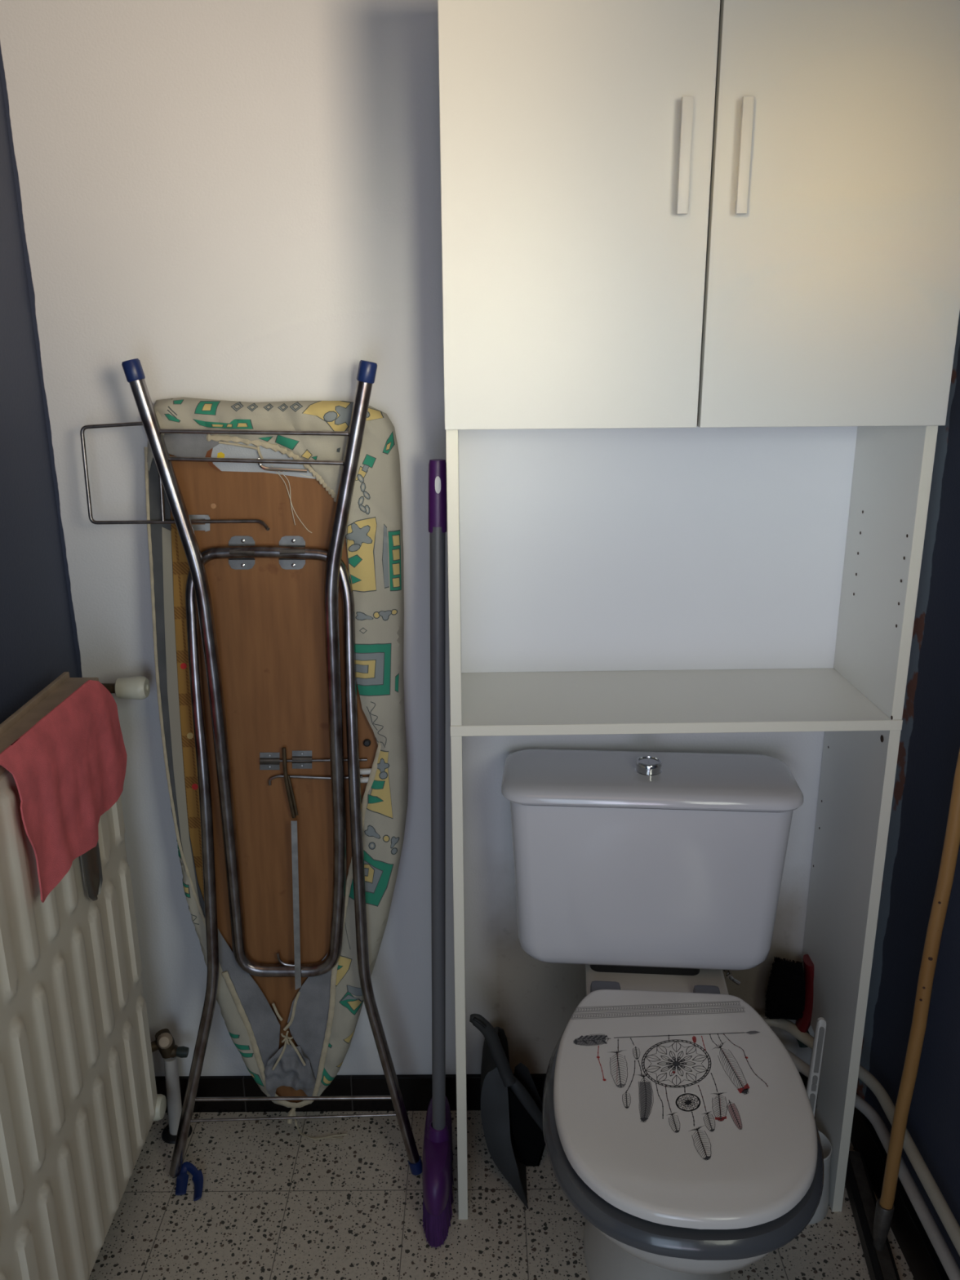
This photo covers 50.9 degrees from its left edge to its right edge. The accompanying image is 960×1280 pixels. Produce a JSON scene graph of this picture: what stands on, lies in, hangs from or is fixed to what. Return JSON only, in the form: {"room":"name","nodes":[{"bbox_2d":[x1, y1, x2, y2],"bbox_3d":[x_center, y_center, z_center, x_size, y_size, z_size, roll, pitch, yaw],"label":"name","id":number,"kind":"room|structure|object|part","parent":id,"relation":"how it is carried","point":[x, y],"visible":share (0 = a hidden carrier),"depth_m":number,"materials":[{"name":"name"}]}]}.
{"room":"toilet room","nodes":[
{"label":"toilet room","id":0,"kind":"room"},
{"bbox_2d":[0,71,78,724],"bbox_3d":[-0.722,0.109,0.450,0.100,2.400,2.400,0,17,0],"label":"wall","id":1,"kind":"structure","parent":0,"point":[37,641],"depth_m":1.48,"materials":[{"name":"blue paint"}]},
{"bbox_2d":[0,671,166,1279],"bbox_3d":[-0.613,0.606,1.142,0.109,0.840,1.134,0,17,0],"label":"radiator","id":2,"kind":"object","parent":1,"relation":"attached to","point":[80,1103],"visible":0.79,"depth_m":1.39,"materials":[{"name":"beige metal"}]},
{"bbox_2d":[0,671,98,775],"bbox_3d":[-0.605,0.221,1.008,0.052,0.028,1.102,0,17,0],"label":"grille","id":3,"kind":"object","parent":2,"relation":"attached to","point":[37,708],"depth_m":1.40,"materials":[{"name":"beige metal"}]},
{"bbox_2d":[0,680,126,902],"bbox_3d":[-0.565,0.196,1.390,0.032,0.228,0.376,0,17,0],"label":"cleaning cloth","id":4,"kind":"object","parent":2,"relation":"hanging from","point":[68,770],"visible":1,"depth_m":1.36,"materials":[{"name":"fabric"}]},
{"bbox_2d":[80,841,102,901],"bbox_3d":[-0.565,0.240,1.441,0.006,0.290,0.052,0,17,0],"label":"hanger","id":5,"kind":"object","parent":2,"relation":"hanging from","point":[91,860],"visible":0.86,"depth_m":1.47,"materials":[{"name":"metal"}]},
{"bbox_2d":[101,675,150,699],"bbox_3d":[-0.583,0.086,1.605,0.088,0.039,0.096,0,17,0],"label":"radiator valve","id":6,"kind":"object","parent":2,"relation":"attached to","point":[137,687],"visible":0.73,"depth_m":1.62,"materials":[{"name":"beige plastic"}]},
{"bbox_2d":[0,0,824,1076],"bbox_3d":[0.007,-0.260,1.645,1.563,2.400,0.100,0,17,0],"label":"wall","id":7,"kind":"structure","parent":0,"point":[235,200],"depth_m":1.53,"materials":[{"name":"white paint"}]},
{"bbox_2d":[155,1071,818,1112],"bbox_3d":[0.015,0.866,1.931,1.363,0.078,0.009,0,17,0],"label":"baseboard","id":8,"kind":"structure","parent":7,"relation":"attached to","point":[415,1089],"depth_m":1.93,"materials":[{"name":"black tile"}]},
{"bbox_2d":[723,969,740,985],"bbox_3d":[0.441,0.546,1.800,0.045,0.128,0.073,0,17,0],"label":"valve","id":9,"kind":"object","parent":7,"relation":"attached to","point":[729,974],"visible":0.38,"depth_m":1.80,"materials":[{"name":"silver metal"}]},
{"bbox_2d":[88,1107,915,1279],"bbox_3d":[0.017,1.299,0.813,1.563,0.100,2.600,0,17,0],"label":"floor","id":10,"kind":"structure","parent":0,"point":[276,1202],"depth_m":1.70,"materials":[{"name":"tile"}]},
{"bbox_2d":[151,1028,191,1143],"bbox_3d":[-0.585,0.817,1.841,0.112,0.233,0.058,-14,22,-39],"label":"valve","id":11,"kind":"object","parent":10,"relation":"on","point":[164,1042],"visible":0.88,"depth_m":1.84,"materials":[{"name":"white metal"}]},
{"bbox_2d":[80,358,422,1200],"bbox_3d":[-0.351,0.271,1.632,0.492,1.400,0.199,0,17,0],"label":"ironing board","id":12,"kind":"object","parent":10,"relation":"on","point":[274,529],"visible":1,"depth_m":1.62,"materials":[{"name":"brown wood"}]},
{"bbox_3d":[-0.370,-0.133,1.563,0.046,0.053,0.021,0,17,0],"label":"hinge plate","id":13,"kind":"part","parent":12,"relation":"part of","materials":[{"name":"metal"}]},
{"bbox_3d":[-0.329,0.088,1.597,0.364,1.025,0.035,0,17,0],"label":"leg frame","id":14,"kind":"part","parent":12,"relation":"part of","materials":[{"name":"metal"}]},
{"bbox_3d":[-0.345,0.200,1.652,0.035,0.030,0.007,0,17,0],"label":"adjuster plate","id":15,"kind":"part","parent":12,"relation":"part of","materials":[{"name":"metal"}]},
{"bbox_3d":[-0.318,0.239,1.673,0.370,1.221,0.078,0,17,0],"label":"plywood panel","id":16,"kind":"part","parent":12,"relation":"part of","materials":[{"name":"brown wood"}]},
{"bbox_3d":[-0.312,0.235,1.653,0.022,0.123,0.010,7,19,24],"label":"adjuster lever","id":17,"kind":"part","parent":12,"relation":"part of","materials":[{"name":"grey metal"}]},
{"bbox_3d":[-0.292,-0.133,1.563,0.044,0.053,0.021,0,17,0],"label":"hinge plate","id":18,"kind":"part","parent":12,"relation":"part of","materials":[{"name":"metal"}]},
{"bbox_3d":[-0.331,0.399,1.672,0.446,1.109,0.121,0,17,0],"label":"leg frame","id":19,"kind":"part","parent":12,"relation":"part of","materials":[{"name":"metal"}]},
{"bbox_3d":[-0.292,0.197,1.652,0.034,0.032,0.007,0,17,0],"label":"adjuster plate","id":20,"kind":"part","parent":12,"relation":"part of","materials":[{"name":"metal"}]},
{"bbox_3d":[-0.271,0.230,1.658,0.156,0.018,0.006,0,17,0],"label":"adjuster rod","id":21,"kind":"part","parent":12,"relation":"part of","materials":[{"name":"metal"}]},
{"bbox_3d":[-0.262,0.197,1.651,0.154,0.006,0.005,0,17,0],"label":"adjuster rod","id":22,"kind":"part","parent":12,"relation":"part of","materials":[{"name":"metal"}]},
{"bbox_2d":[422,458,453,1248],"bbox_3d":[-0.072,0.356,1.577,0.059,1.261,0.243,0,17,0],"label":"mop","id":23,"kind":"object","parent":10,"relation":"on","point":[437,1153],"visible":1,"depth_m":1.58,"materials":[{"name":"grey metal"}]},
{"bbox_2d":[469,1013,528,1208],"bbox_3d":[0.034,0.784,1.768,0.102,0.330,0.207,0,17,0],"label":"dustpan","id":24,"kind":"object","parent":10,"relation":"on","point":[496,1073],"visible":0.93,"depth_m":1.75,"materials":[{"name":"grey plastic"}]},
{"bbox_3d":[0.022,0.702,1.729,0.080,0.150,0.020,-2,17,-5],"label":"handle","id":25,"kind":"part","parent":24,"relation":"part of","materials":[{"name":"grey plastic"}]},
{"bbox_2d":[508,1062,545,1166],"bbox_3d":[0.089,0.903,1.851,0.091,0.319,0.105,0,17,0],"label":"brush","id":26,"kind":"object","parent":10,"relation":"on","point":[526,1103],"visible":0.91,"depth_m":1.79,"materials":[{"name":"grey plastic"}]},
{"bbox_2d":[501,748,823,1279],"bbox_3d":[0.253,0.633,1.489,0.465,0.778,0.669,1,17,4],"label":"toilet","id":27,"kind":"object","parent":10,"relation":"on","point":[682,1131],"visible":1,"depth_m":1.53,"materials":[{"name":"white ceramic"}]},
{"bbox_3d":[0.269,0.219,1.616,0.465,0.027,0.184,1,17,4],"label":"cistern lid","id":28,"kind":"part","parent":27,"relation":"part of","materials":[{"name":"white ceramic"}]},
{"bbox_3d":[0.270,0.643,1.377,0.368,0.027,0.452,1,17,4],"label":"seat","id":29,"kind":"part","parent":27,"relation":"part of","materials":[{"name":"grey plastic"}]},
{"bbox_3d":[0.271,0.614,1.368,0.342,0.018,0.426,1,17,4],"label":"lid","id":30,"kind":"part","parent":27,"relation":"part of","materials":[{"name":"white plastic"}]},
{"bbox_2d":[437,0,959,1219],"bbox_3d":[0.281,0.053,1.534,0.652,1.862,0.281,-1,17,-1],"label":"storage cabinet","id":31,"kind":"object","parent":10,"relation":"on","point":[700,259],"visible":0.98,"depth_m":1.29,"materials":[{"name":"white laminate"}]},
{"bbox_3d":[-0.038,-0.113,1.496,0.016,0.418,0.245,-1,17,-1],"label":"panel","id":32,"kind":"part","parent":31,"relation":"part of","materials":[{"name":"white laminate"}]},
{"bbox_3d":[-0.034,0.522,1.690,0.016,0.878,0.245,-1,17,-1],"label":"panel","id":33,"kind":"part","parent":31,"relation":"part of","materials":[{"name":"white laminate"}]},
{"bbox_3d":[0.116,-0.539,1.232,0.327,0.551,0.016,-1,17,-1],"label":"door","id":34,"kind":"part","parent":31,"relation":"part of","materials":[{"name":"white laminate"}]},
{"bbox_3d":[0.277,-0.150,1.610,0.618,0.418,0.004,-1,17,-1],"label":"panel","id":35,"kind":"part","parent":31,"relation":"part of","materials":[{"name":"white"}]},
{"bbox_2d":[449,667,902,736],"bbox_3d":[0.281,0.091,1.564,0.651,0.016,0.246,-1,17,-1],"label":"shelf","id":36,"kind":"object","parent":31,"relation":"attached to","point":[495,701],"depth_m":1.52,"materials":[{"name":"white laminate"}]},
{"bbox_3d":[0.243,-0.577,1.205,0.013,0.128,0.018,-1,17,-1],"label":"handle","id":37,"kind":"part","parent":31,"relation":"part of","materials":[{"name":"white plastic"}]},
{"bbox_3d":[0.315,-0.578,1.206,0.013,0.128,0.018,-1,17,-1],"label":"handle","id":38,"kind":"part","parent":31,"relation":"part of","materials":[{"name":"white plastic"}]},
{"bbox_3d":[0.444,-0.543,1.238,0.321,0.551,0.016,-1,17,-1],"label":"door","id":39,"kind":"part","parent":31,"relation":"part of","materials":[{"name":"white laminate"}]},
{"bbox_3d":[0.600,0.514,1.700,0.017,0.878,0.245,-1,17,-1],"label":"panel","id":40,"kind":"part","parent":31,"relation":"part of","materials":[{"name":"white laminate"}]},
{"bbox_3d":[0.596,-0.120,1.504,0.017,0.418,0.250,-1,17,-1],"label":"panel","id":41,"kind":"part","parent":31,"relation":"part of","materials":[{"name":"white laminate"}]},
{"bbox_2d":[806,1017,831,1224],"bbox_3d":[0.547,0.795,1.677,0.092,0.355,0.092,0,17,0],"label":"toilet brush","id":42,"kind":"object","parent":10,"relation":"on","point":[812,1086],"visible":0.33,"depth_m":1.67,"materials":[{"name":"white plastic"}]},
{"bbox_3d":[0.552,0.755,1.675,0.019,0.277,0.045,13,22,38],"label":"handle","id":43,"kind":"part","parent":42,"relation":"part of","materials":[{"name":"white plastic"}]},
{"bbox_2d":[808,1130,831,1224],"bbox_3d":[0.548,0.904,1.710,0.092,0.127,0.092,0,17,0],"label":"pot","id":44,"kind":"object","parent":42,"relation":"attached to","point":[821,1211],"depth_m":1.68,"materials":[{"name":"white plastic"}]},
{"bbox_2d":[844,748,959,1279],"bbox_3d":[0.649,0.444,1.441,0.070,1.160,0.504,2,17,7],"label":"broom","id":45,"kind":"object","parent":10,"relation":"on","point":[873,1217],"visible":0.92,"depth_m":1.53,"materials":[{"name":"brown wood"}]},
{"bbox_3d":[0.624,0.985,1.609,0.012,0.029,0.504,2,17,7],"label":"rubber blade","id":46,"kind":"part","parent":45,"relation":"part of","materials":[{"name":"black plastic"}]},
{"bbox_3d":[0.655,0.990,1.607,0.005,0.021,0.504,2,17,7],"label":"rubber blade","id":47,"kind":"part","parent":45,"relation":"part of","materials":[{"name":"black plastic"}]},
{"bbox_2d":[872,1198,894,1251],"bbox_3d":[0.640,0.939,1.606,0.027,0.102,0.027,0,17,0],"label":"socket","id":48,"kind":"object","parent":45,"relation":"attached to","point":[884,1211],"depth_m":1.59,"materials":[{"name":"grey metal"}]},
{"bbox_2d":[856,312,959,1268],"bbox_3d":[0.741,0.099,0.450,0.100,2.400,2.400,0,17,0],"label":"wall","id":49,"kind":"structure","parent":0,"point":[929,747],"depth_m":1.55,"materials":[{"name":"blue paint"}]},
{"bbox_2d":[760,1014,959,1256],"bbox_3d":[0.494,1.039,0.753,0.373,0.020,2.334,0,17,0],"label":"pipe","id":50,"kind":"object","parent":49,"relation":"attached to","point":[934,1193],"visible":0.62,"depth_m":1.55,"materials":[{"name":"white metal"}]},
{"bbox_2d":[764,954,813,1047],"bbox_3d":[0.558,0.646,1.821,0.098,0.189,0.056,0,17,0],"label":"brush","id":51,"kind":"object","parent":50,"relation":"on","point":[789,994],"visible":0.97,"depth_m":1.80,"materials":[{"name":"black plastic"}]},
{"bbox_3d":[0.587,0.720,1.831,0.037,0.041,0.019,7,19,24],"label":"handle","id":52,"kind":"part","parent":51,"relation":"part of","materials":[{"name":"white plastic"}]},
{"bbox_2d":[786,1049,959,1279],"bbox_3d":[0.494,1.095,0.766,0.373,0.020,2.326,0,17,0],"label":"pipe","id":53,"kind":"object","parent":49,"relation":"attached to","point":[929,1224],"visible":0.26,"depth_m":1.55,"materials":[{"name":"white metal"}]},
{"bbox_2d":[850,1093,949,1279],"bbox_3d":[0.692,1.208,0.782,0.013,0.085,2.391,0,17,0],"label":"baseboard","id":54,"kind":"structure","parent":49,"relation":"attached to","point":[923,1262],"depth_m":1.64,"materials":[{"name":"black tile"}]}
]}

